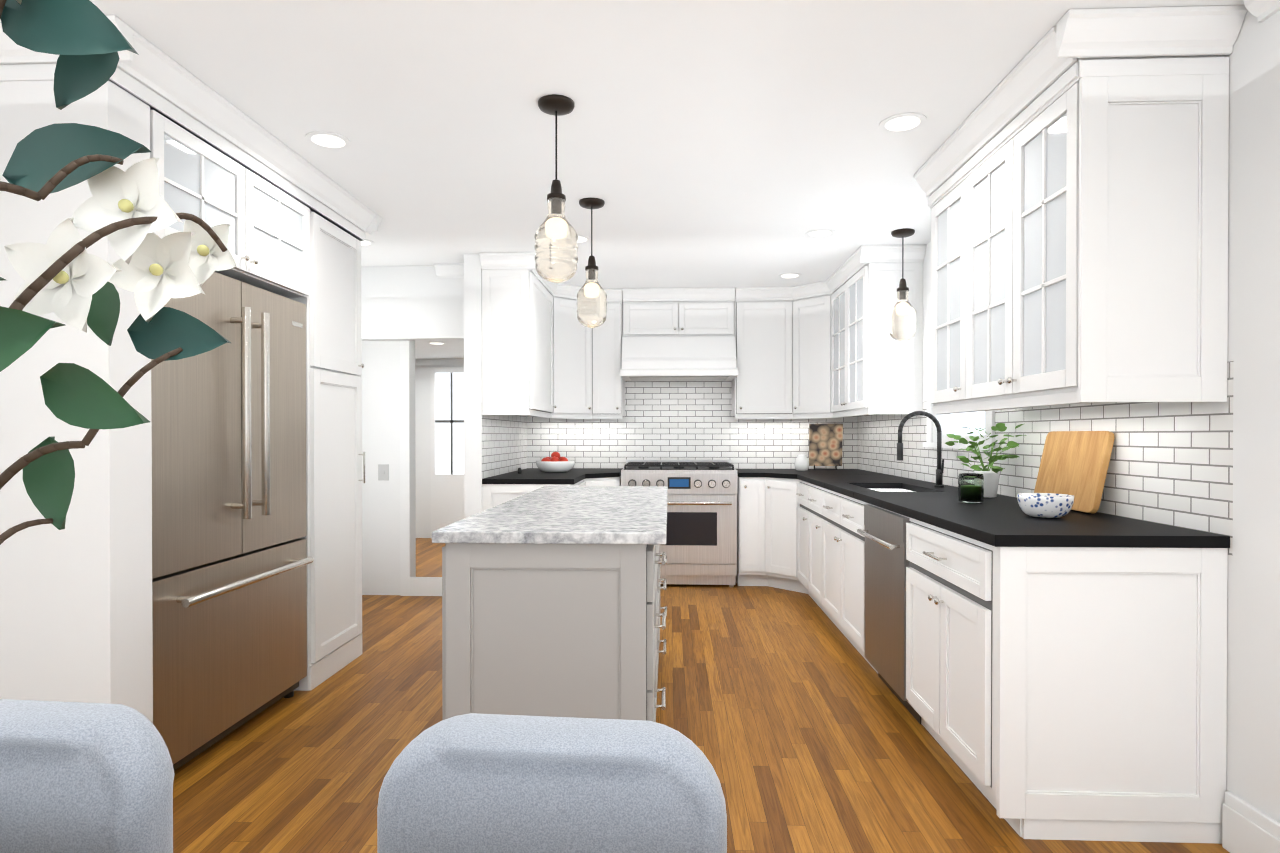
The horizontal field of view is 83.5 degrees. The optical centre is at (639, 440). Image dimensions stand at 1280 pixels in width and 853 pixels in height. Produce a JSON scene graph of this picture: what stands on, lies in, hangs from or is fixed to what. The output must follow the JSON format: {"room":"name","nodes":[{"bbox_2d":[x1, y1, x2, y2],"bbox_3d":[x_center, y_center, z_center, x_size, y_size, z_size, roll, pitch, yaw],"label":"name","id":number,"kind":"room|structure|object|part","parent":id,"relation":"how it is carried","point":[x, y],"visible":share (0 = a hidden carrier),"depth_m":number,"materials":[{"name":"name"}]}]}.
{"room":"kitchen","nodes":[
{"label":"kitchen","id":0,"kind":"room"},
{"bbox_2d":[360,340,415,594],"bbox_3d":[-2.132,-0.042,5.453,1.941,2.418,0.110,0,0,2],"label":"wall","id":1,"kind":"structure","parent":0,"point":[380,375],"depth_m":5.39,"materials":[{"name":"paint"}]},
{"bbox_2d":[361,266,463,340],"bbox_3d":[-1.691,-0.991,5.208,1.041,0.520,0.110,0,0,2],"label":"wall","id":2,"kind":"structure","parent":0,"point":[405,303],"depth_m":5.15,"materials":[{"name":"paint"}]},
{"bbox_2d":[378,263,463,595],"bbox_3d":[-1.572,-0.041,5.229,0.802,2.420,0.290,0,0,2],"label":"trim","id":3,"kind":"structure","parent":2,"relation":"attached to","point":[419,586],"depth_m":5.37,"materials":[{"name":"paint"}]},
{"bbox_2d":[415,359,463,537],"bbox_3d":[-1.996,-0.063,8.425,1.930,2.420,0.100,0,0,2],"label":"wall","id":4,"kind":"structure","parent":0,"point":[423,445],"depth_m":8.39,"materials":[{"name":"paint"}]},
{"bbox_2d":[430,367,463,537],"bbox_3d":[-2.193,0.148,8.361,0.500,2.000,0.044,0,0,2],"label":"door","id":5,"kind":"structure","parent":4,"relation":"in","point":[447,439],"depth_m":8.35,"materials":[{"name":"glass"},{"name":"paint"}]},
{"bbox_2d":[415,340,463,358],"bbox_3d":[-2.071,-1.101,6.824,1.950,0.319,3.090,0,0,2],"label":"ceiling","id":6,"kind":"structure","parent":0,"point":[449,349],"depth_m":7.49,"materials":[{"name":"paint"}]},
{"bbox_2d":[428,342,445,344],"bbox_3d":[-1.975,-0.940,6.966,0.176,0.005,0.176,0,0,2],"label":"recessed light","id":7,"kind":"object","parent":6,"relation":"in","point":[438,343],"visible":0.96,"depth_m":6.96,"materials":[{"name":"paint"}]},
{"bbox_2d":[464,254,526,518],"bbox_3d":[-1.041,-0.052,6.898,0.118,2.420,4.152,0,0,2],"label":"wall","id":8,"kind":"structure","parent":0,"point":[495,445],"depth_m":4.83,"materials":[{"name":"paint"}]},
{"bbox_2d":[90,0,1244,288],"bbox_3d":[-0.285,-1.289,3.392,6.200,0.100,12.200,0,0,2],"label":"ceiling","id":9,"kind":"structure","parent":0,"point":[724,142],"depth_m":2.66,"materials":[{"name":"paint"}]},
{"bbox_2d":[305,131,350,149],"bbox_3d":[-1.284,-1.233,2.953,0.176,0.005,0.176,0,0,2],"label":"recessed light","id":10,"kind":"object","parent":9,"relation":"in","point":[326,140],"visible":1,"depth_m":2.94,"materials":[{"name":"paint"}]},
{"bbox_2d":[361,239,374,245],"bbox_3d":[-1.760,-1.243,4.503,0.176,0.005,0.176,0,0,2],"label":"recessed light","id":11,"kind":"object","parent":9,"relation":"in","point":[366,242],"visible":0.44,"depth_m":4.52,"materials":[{"name":"paint"}]},
{"bbox_2d":[479,253,558,416],"bbox_3d":[-0.856,-0.726,5.309,0.377,1.048,0.976,0,0,2],"label":"upper cabinet","id":12,"kind":"object","parent":9,"relation":"attached to","point":[520,308],"depth_m":4.83,"materials":[{"name":"white wood"}]},
{"bbox_2d":[534,94,577,282],"bbox_3d":[-0.306,-0.906,2.625,0.160,0.654,0.160,0,0,2],"label":"pendant light","id":13,"kind":"object","parent":9,"relation":"hanging from","point":[556,247],"visible":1,"depth_m":2.58,"materials":[{"name":"clear glass"}]},
{"bbox_2d":[559,283,598,416],"bbox_3d":[-0.683,-0.731,6.015,0.665,1.048,0.675,0,0,2],"label":"upper cabinet","id":14,"kind":"object","parent":9,"relation":"attached to","point":[578,343],"depth_m":5.89,"materials":[{"name":"white wood"}]},
{"bbox_2d":[577,235,590,242],"bbox_3d":[-0.392,-1.243,4.437,0.176,0.005,0.176,0,0,2],"label":"recessed light","id":15,"kind":"object","parent":9,"relation":"in","point":[583,239],"visible":0.38,"depth_m":4.43,"materials":[{"name":"paint"}]},
{"bbox_2d":[577,198,606,327],"bbox_3d":[-0.251,-0.913,3.733,0.160,0.654,0.160,0,0,2],"label":"pendant light","id":16,"kind":"object","parent":9,"relation":"hanging from","point":[591,303],"visible":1,"depth_m":3.68,"materials":[{"name":"clear glass"}]},
{"bbox_2d":[599,289,626,416],"bbox_3d":[-0.296,-0.732,6.142,0.308,1.048,0.388,0,0,2],"label":"upper cabinet","id":17,"kind":"object","parent":9,"relation":"attached to","point":[611,382],"depth_m":5.99,"materials":[{"name":"white wood"}]},
{"bbox_2d":[619,287,738,376],"bbox_3d":[0.325,-0.919,6.060,0.932,0.673,0.500,0,0,2],"label":"range hood","id":18,"kind":"object","parent":9,"relation":"attached to","point":[664,332],"depth_m":5.93,"materials":[{"name":"white wood"}]},
{"bbox_2d":[731,287,782,416],"bbox_3d":[1.059,-0.731,6.086,0.526,1.048,0.390,0,0,2],"label":"upper cabinet","id":19,"kind":"object","parent":9,"relation":"attached to","point":[757,389],"depth_m":5.94,"materials":[{"name":"white wood"}]},
{"bbox_2d":[778,273,801,278],"bbox_3d":[1.141,-1.250,5.455,0.176,0.005,0.176,0,0,2],"label":"recessed light","id":20,"kind":"object","parent":9,"relation":"in","point":[790,275],"visible":1,"depth_m":5.44,"materials":[{"name":"paint"}]},
{"bbox_2d":[783,277,838,416],"bbox_3d":[1.369,-0.730,5.933,0.332,1.048,0.670,0,0,2],"label":"upper cabinet","id":21,"kind":"object","parent":9,"relation":"attached to","point":[810,311],"depth_m":5.79,"materials":[{"name":"white wood"}]},
{"bbox_2d":[805,229,834,237],"bbox_3d":[1.084,-1.242,4.307,0.176,0.005,0.176,0,0,2],"label":"recessed light","id":22,"kind":"object","parent":9,"relation":"in","point":[817,233],"visible":1,"depth_m":4.30,"materials":[{"name":"paint"}]},
{"bbox_2d":[839,277,882,416],"bbox_3d":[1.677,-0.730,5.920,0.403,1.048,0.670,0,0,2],"label":"upper cabinet","id":23,"kind":"object","parent":9,"relation":"attached to","point":[860,298],"depth_m":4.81,"materials":[{"name":"white wood"}]},
{"bbox_2d":[879,113,926,132],"bbox_3d":[1.022,-1.232,2.788,0.176,0.005,0.176,0,0,2],"label":"recessed light","id":24,"kind":"object","parent":9,"relation":"in","point":[902,122],"visible":1,"depth_m":2.78,"materials":[{"name":"paint"}]},
{"bbox_2d":[889,228,916,341],"bbox_3d":[1.569,-0.917,4.279,0.160,0.654,0.160,0,0,2],"label":"pendant light","id":25,"kind":"object","parent":9,"relation":"hanging from","point":[902,320],"visible":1,"depth_m":4.23,"materials":[{"name":"clear glass"}]},
{"bbox_2d":[914,13,1234,212],"bbox_3d":[1.500,-1.153,2.729,0.495,0.159,1.220,0,0,2],"label":"crown molding","id":26,"kind":"structure","parent":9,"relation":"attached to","point":[1071,175],"depth_m":2.13,"materials":[{"name":"white wood"}]},
{"bbox_2d":[527,380,856,468],"bbox_3d":[0.453,-0.049,6.372,3.130,2.420,0.120,0,0,2],"label":"tile backsplash","id":27,"kind":"structure","parent":0,"point":[678,420],"depth_m":6.32,"materials":[{"name":"tile"}]},
{"bbox_2d":[173,538,1229,852],"bbox_3d":[-0.285,1.221,3.409,6.200,0.080,12.200,0,0,2],"label":"floor","id":28,"kind":"structure","parent":0,"point":[793,720],"depth_m":2.77,"materials":[{"name":"brown wood"}]},
{"bbox_2d":[0,15,381,723],"bbox_3d":[-1.888,-0.026,3.058,0.820,2.419,1.925,0,0,2],"label":"surround","id":29,"kind":"object","parent":28,"relation":"on","point":[76,609],"visible":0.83,"depth_m":2.27,"materials":[{"name":"white wood"}]},
{"bbox_2d":[151,272,313,770],"bbox_3d":[-1.878,0.275,2.865,0.741,1.820,1.017,0,0,2],"label":"fridge","id":30,"kind":"object","parent":28,"relation":"on","point":[231,560],"visible":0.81,"depth_m":2.77,"materials":[{"name":"silver metal"}]},
{"bbox_2d":[482,476,620,510],"bbox_3d":[-0.597,0.729,5.589,0.873,0.875,1.538,0,0,2],"label":"base cabinet","id":31,"kind":"object","parent":28,"relation":"on","point":[493,495],"visible":0.1,"depth_m":4.83,"materials":[{"name":"white wood"}]},
{"bbox_2d":[482,468,621,483],"bbox_3d":[-0.600,0.274,5.584,0.868,0.035,1.543,0,0,2],"label":"countertop","id":32,"kind":"structure","parent":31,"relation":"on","point":[539,476],"depth_m":5.24,"materials":[{"name":"black stone"}]},
{"bbox_2d":[536,452,574,472],"bbox_3d":[-0.671,0.173,5.699,0.310,0.163,0.310,0,0,2],"label":"fruit bowl","id":33,"kind":"object","parent":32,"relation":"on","point":[555,462],"visible":1,"depth_m":5.60,"materials":[{"name":"white ceramic"}]},
{"bbox_2d":[442,543,666,721],"bbox_3d":[-0.225,0.741,3.055,0.676,0.885,1.855,0,0,2],"label":"kitchen island","id":34,"kind":"object","parent":28,"relation":"on","point":[561,630],"visible":0.65,"depth_m":2.14,"materials":[{"name":"grey wood"}]},
{"bbox_2d":[432,486,667,544],"bbox_3d":[-0.231,0.281,3.050,0.693,0.034,1.900,0,0,2],"label":"island countertop","id":35,"kind":"structure","parent":34,"relation":"on","point":[590,515],"depth_m":2.42,"materials":[{"name":"stone"}]},
{"bbox_2d":[621,460,737,586],"bbox_3d":[0.320,0.669,5.941,0.914,0.990,0.744,0,0,2],"label":"range","id":36,"kind":"object","parent":28,"relation":"on","point":[699,547],"visible":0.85,"depth_m":5.62,"materials":[{"name":"silver metal"}]},
{"bbox_2d":[736,477,1227,843],"bbox_3d":[1.263,0.738,4.202,1.088,0.875,4.158,0,0,2],"label":"base cabinet","id":37,"kind":"object","parent":28,"relation":"on","point":[1060,693],"visible":0.98,"depth_m":2.13,"materials":[{"name":"white wood"}]},
{"bbox_2d":[736,469,1229,547],"bbox_3d":[1.263,0.376,4.194,1.088,0.220,4.168,0,0,2],"label":"countertop","id":38,"kind":"structure","parent":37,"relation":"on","point":[1001,521],"depth_m":2.53,"materials":[{"name":"black stone"}]},
{"bbox_2d":[794,454,808,470],"bbox_3d":[1.340,0.186,5.937,0.120,0.135,0.120,0,0,2],"label":"canister","id":39,"kind":"object","parent":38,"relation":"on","point":[801,462],"visible":1,"depth_m":5.89,"materials":[{"name":"white ceramic"}]},
{"bbox_2d":[809,424,842,469],"bbox_3d":[1.573,0.056,6.081,0.270,0.390,0.258,0,0,12],"label":"cookbook stand","id":40,"kind":"object","parent":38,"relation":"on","point":[825,444],"visible":1,"depth_m":6.00,"materials":[{"name":"black metal"}]},
{"bbox_2d":[897,411,944,486],"bbox_3d":[1.594,0.050,4.056,0.266,0.432,0.094,0,0,2],"label":"faucet","id":41,"kind":"object","parent":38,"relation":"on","point":[939,471],"visible":1,"depth_m":4.06,"materials":[{"name":"black metal"}]},
{"bbox_2d":[958,473,983,502],"bbox_3d":[1.446,0.210,3.131,0.104,0.125,0.104,0,0,2],"label":"glass jar","id":42,"kind":"object","parent":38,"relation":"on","point":[970,487],"visible":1,"depth_m":3.09,"materials":[{"name":"green glass"}]},
{"bbox_2d":[945,423,1025,497],"bbox_3d":[1.616,0.094,3.446,0.291,0.352,0.516,0,0,2],"label":"herb plant","id":43,"kind":"object","parent":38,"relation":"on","point":[991,480],"visible":1,"depth_m":3.37,"materials":[{"name":"green plant"}]},
{"bbox_3d":[1.647,0.208,3.403,0.116,0.125,0.116,0,0,2],"label":"herb pot","id":44,"kind":"part","parent":43,"relation":"part of","materials":[{"name":"white ceramic"}]},
{"bbox_2d":[1017,493,1073,517],"bbox_3d":[1.453,0.236,2.570,0.180,0.080,0.180,0,0,2],"label":"patterned bowl","id":45,"kind":"object","parent":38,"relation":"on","point":[1046,505],"visible":1,"depth_m":2.51,"materials":[{"name":"white ceramic"}]},
{"bbox_2d":[1034,431,1114,513],"bbox_3d":[1.706,0.118,2.839,0.085,0.307,0.440,0,0,2],"label":"cutting board","id":46,"kind":"object","parent":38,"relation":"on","point":[1075,464],"visible":0.77,"depth_m":2.77,"materials":[{"name":"brown wood"}]},
{"bbox_3d":[-0.873,0.981,0.753,0.474,0.436,0.533,0,0,2],"label":"seat","id":47,"kind":"object","parent":28,"relation":"on","visible":0},
{"bbox_2d":[0,699,174,852],"bbox_3d":[-0.850,0.560,0.961,0.470,0.395,0.111,0,0,6],"label":"chair","id":48,"kind":"object","parent":47,"relation":"attached to","point":[79,777],"visible":1,"depth_m":0.91,"materials":[{"name":"fabric"}]},
{"bbox_3d":[-0.142,0.981,0.768,0.475,0.436,0.533,0,0,2],"label":"seat","id":49,"kind":"object","parent":28,"relation":"on","visible":0},
{"bbox_2d":[377,713,726,852],"bbox_3d":[-0.119,0.575,0.976,0.470,0.366,0.111,0,0,6],"label":"chair","id":50,"kind":"object","parent":49,"relation":"attached to","point":[481,783],"visible":1,"depth_m":0.93,"materials":[{"name":"fabric"}]},
{"bbox_3d":[-0.249,0.823,0.192,2.869,0.760,1.226,0,0,2],"label":"dining table","id":51,"kind":"object","parent":28,"relation":"on","visible":0},
{"bbox_2d":[0,0,238,544],"bbox_3d":[-0.571,0.046,0.404,0.588,0.789,0.177,0,0,-20],"label":"plant","id":52,"kind":"object","parent":51,"relation":"on","point":[67,277],"visible":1,"depth_m":0.48,"materials":[{"name":"green plant"}]},
{"bbox_2d":[857,10,1279,822],"bbox_3d":[1.771,-0.018,1.795,0.120,2.420,9.160,0,0,2],"label":"wall","id":53,"kind":"structure","parent":0,"point":[1209,466],"depth_m":2.07,"materials":[{"name":"paint"}]},
{"bbox_2d":[923,293,994,449],"bbox_3d":[1.844,-0.433,4.061,0.150,0.960,0.940,0,0,2],"label":"window","id":54,"kind":"structure","parent":53,"relation":"in","point":[953,423],"depth_m":4.29,"materials":[{"name":"paint"}]},
{"bbox_2d":[1222,791,1279,852],"bbox_3d":[1.612,1.124,-0.338,0.022,0.165,4.870,0,0,2],"label":"baseboard","id":55,"kind":"structure","parent":53,"relation":"attached to","point":[1247,827],"depth_m":2.01,"materials":[{"name":"paint"}]},
{"bbox_2d":[1242,0,1279,21],"bbox_3d":[1.591,-1.175,-0.403,0.060,0.074,4.770,0,0,2],"label":"crown molding","id":56,"kind":"structure","parent":53,"relation":"attached to","point":[1262,10],"depth_m":1.95,"materials":[{"name":"paint"}]}
]}

